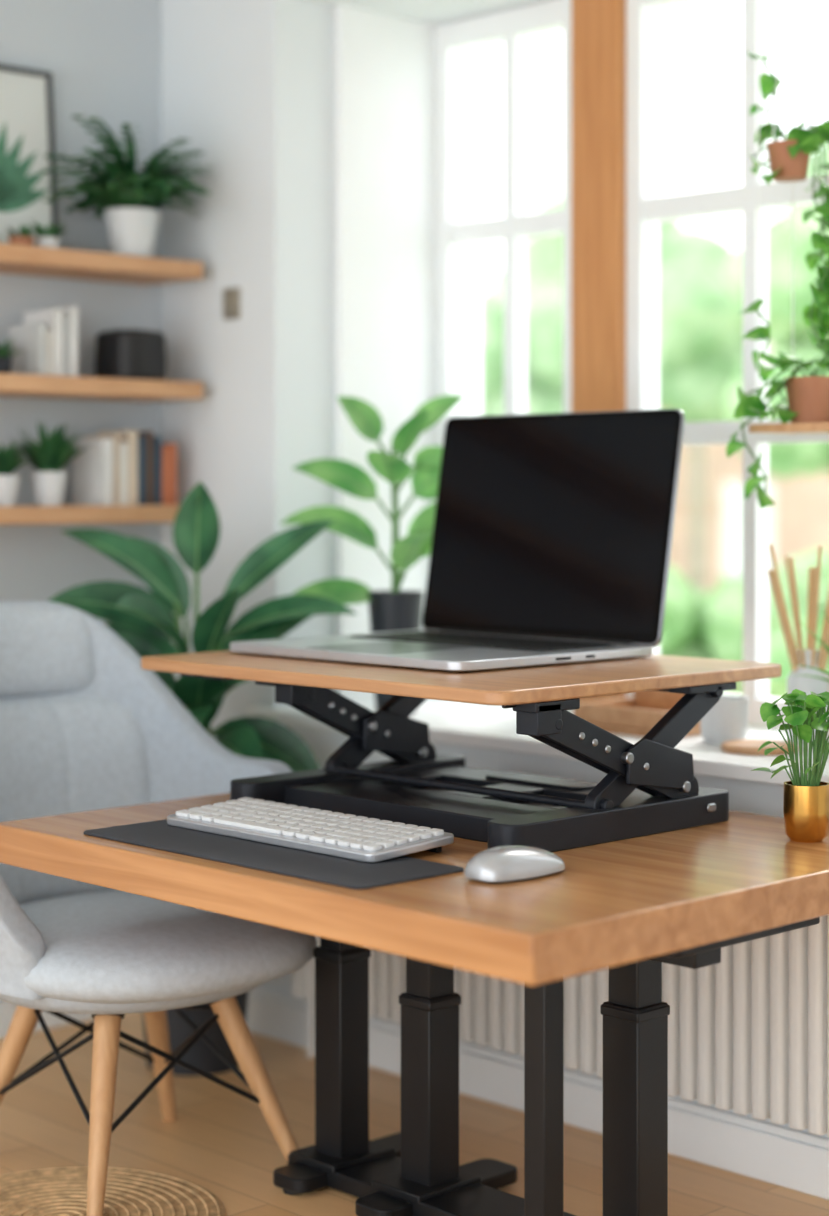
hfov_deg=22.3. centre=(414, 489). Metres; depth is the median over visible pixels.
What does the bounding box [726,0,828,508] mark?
pothos
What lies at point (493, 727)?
windowsill
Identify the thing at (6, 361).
potted succulent
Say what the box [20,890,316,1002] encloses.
seat cushion
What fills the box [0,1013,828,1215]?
floor
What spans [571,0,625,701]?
wooden post
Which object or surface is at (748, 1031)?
radiator
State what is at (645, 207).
frame
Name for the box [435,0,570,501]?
frame
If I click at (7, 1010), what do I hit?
baseboard
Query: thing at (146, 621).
potted plant
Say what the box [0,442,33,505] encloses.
potted succulent
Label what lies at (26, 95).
framed botanical print
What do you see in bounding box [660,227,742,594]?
tree
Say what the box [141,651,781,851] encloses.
standing desk converter
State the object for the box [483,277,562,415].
tree
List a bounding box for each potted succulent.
[0,335,23,372]
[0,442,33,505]
[7,224,34,245]
[8,420,95,505]
[30,220,68,247]
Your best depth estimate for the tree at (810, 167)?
17.82 m
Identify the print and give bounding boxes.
[0,64,57,245]
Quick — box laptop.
[230,409,684,671]
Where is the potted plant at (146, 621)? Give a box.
[48,481,356,1075]
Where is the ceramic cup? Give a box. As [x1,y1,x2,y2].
[700,695,748,744]
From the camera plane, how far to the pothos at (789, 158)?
5.12 m
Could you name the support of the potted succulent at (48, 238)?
on the wall shelf at (16, 259)
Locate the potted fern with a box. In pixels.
[40,115,215,256]
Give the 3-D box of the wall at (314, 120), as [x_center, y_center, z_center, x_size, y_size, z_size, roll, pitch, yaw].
[2.022,-0.050,4.031,0.810,3.200,7.190,0,0,-44]
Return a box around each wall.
[0,0,160,623]
[161,0,828,1138]
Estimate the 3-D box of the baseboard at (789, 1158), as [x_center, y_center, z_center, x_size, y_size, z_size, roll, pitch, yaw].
[1.724,1.485,3.743,0.020,0.130,7.190,0,0,-44]
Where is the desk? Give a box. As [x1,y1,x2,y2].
[0,793,828,1215]
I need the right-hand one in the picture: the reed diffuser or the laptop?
the reed diffuser
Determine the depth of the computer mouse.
3.81 m
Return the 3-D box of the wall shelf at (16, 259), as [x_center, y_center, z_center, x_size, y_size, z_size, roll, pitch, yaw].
[-1.499,-0.638,5.439,2.200,0.050,0.273,0,0,-44]
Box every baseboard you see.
[0,1000,93,1038]
[246,987,828,1199]
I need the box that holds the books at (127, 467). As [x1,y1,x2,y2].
[72,430,176,505]
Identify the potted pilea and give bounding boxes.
[751,689,828,842]
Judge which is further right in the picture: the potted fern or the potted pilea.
the potted pilea
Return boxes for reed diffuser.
[767,544,828,741]
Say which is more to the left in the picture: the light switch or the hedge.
the light switch
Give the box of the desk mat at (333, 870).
[83,819,463,889]
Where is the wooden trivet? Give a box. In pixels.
[721,739,793,754]
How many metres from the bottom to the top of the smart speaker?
0.146 m
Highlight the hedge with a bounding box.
[660,547,828,727]
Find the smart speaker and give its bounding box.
[95,329,166,379]
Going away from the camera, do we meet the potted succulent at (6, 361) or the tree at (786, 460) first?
the potted succulent at (6, 361)
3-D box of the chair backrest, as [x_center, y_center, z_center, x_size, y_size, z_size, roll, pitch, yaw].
[-0.924,0.757,5.103,0.635,0.505,0.226,0,0,-44]
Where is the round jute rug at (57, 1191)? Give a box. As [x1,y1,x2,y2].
[0,1166,225,1215]
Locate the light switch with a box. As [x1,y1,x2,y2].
[223,287,240,319]
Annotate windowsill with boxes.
[245,699,828,784]
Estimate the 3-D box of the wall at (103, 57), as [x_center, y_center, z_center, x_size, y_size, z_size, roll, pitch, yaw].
[-2.319,-0.050,4.920,5.900,3.200,0.120,0,0,-44]
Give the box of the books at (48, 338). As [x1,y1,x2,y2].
[8,306,77,375]
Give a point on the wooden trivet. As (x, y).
(741, 746)
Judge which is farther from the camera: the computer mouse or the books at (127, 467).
the books at (127, 467)
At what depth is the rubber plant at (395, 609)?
5.79 m
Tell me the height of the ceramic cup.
0.110 m
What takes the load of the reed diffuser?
on the windowsill
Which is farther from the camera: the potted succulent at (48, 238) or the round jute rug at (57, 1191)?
the potted succulent at (48, 238)
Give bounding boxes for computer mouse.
[464,846,564,881]
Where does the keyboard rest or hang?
on the desk
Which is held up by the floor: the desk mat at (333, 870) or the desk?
the desk
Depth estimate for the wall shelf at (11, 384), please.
5.87 m
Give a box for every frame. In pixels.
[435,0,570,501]
[626,0,828,727]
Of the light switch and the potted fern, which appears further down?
the light switch
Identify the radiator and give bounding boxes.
[291,915,828,1137]
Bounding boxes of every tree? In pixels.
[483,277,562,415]
[489,189,687,287]
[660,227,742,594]
[721,205,828,478]
[786,142,828,214]
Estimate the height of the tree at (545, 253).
4.477 m
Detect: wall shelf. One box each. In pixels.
[0,243,202,284]
[0,373,202,401]
[0,505,179,524]
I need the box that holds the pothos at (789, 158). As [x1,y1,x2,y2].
[746,0,828,293]
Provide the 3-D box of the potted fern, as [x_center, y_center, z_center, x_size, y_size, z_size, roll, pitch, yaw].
[-0.783,-0.857,5.999,0.446,0.389,0.521,0,0,18]
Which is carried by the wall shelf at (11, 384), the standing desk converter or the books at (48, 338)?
the books at (48, 338)
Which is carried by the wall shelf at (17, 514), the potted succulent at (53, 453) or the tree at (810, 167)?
the potted succulent at (53, 453)
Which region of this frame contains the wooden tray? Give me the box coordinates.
[574,691,700,736]
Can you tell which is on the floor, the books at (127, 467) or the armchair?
the armchair
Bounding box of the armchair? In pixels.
[0,601,316,1215]
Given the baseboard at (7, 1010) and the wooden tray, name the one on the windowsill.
the wooden tray
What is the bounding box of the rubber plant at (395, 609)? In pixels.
[280,395,464,713]
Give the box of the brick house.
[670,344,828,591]
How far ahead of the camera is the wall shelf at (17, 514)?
5.83 m
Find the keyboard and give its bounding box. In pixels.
[167,797,453,862]
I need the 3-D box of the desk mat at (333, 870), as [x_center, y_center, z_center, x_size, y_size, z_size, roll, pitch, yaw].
[-0.296,0.707,4.125,0.275,0.006,0.855,0,0,-44]

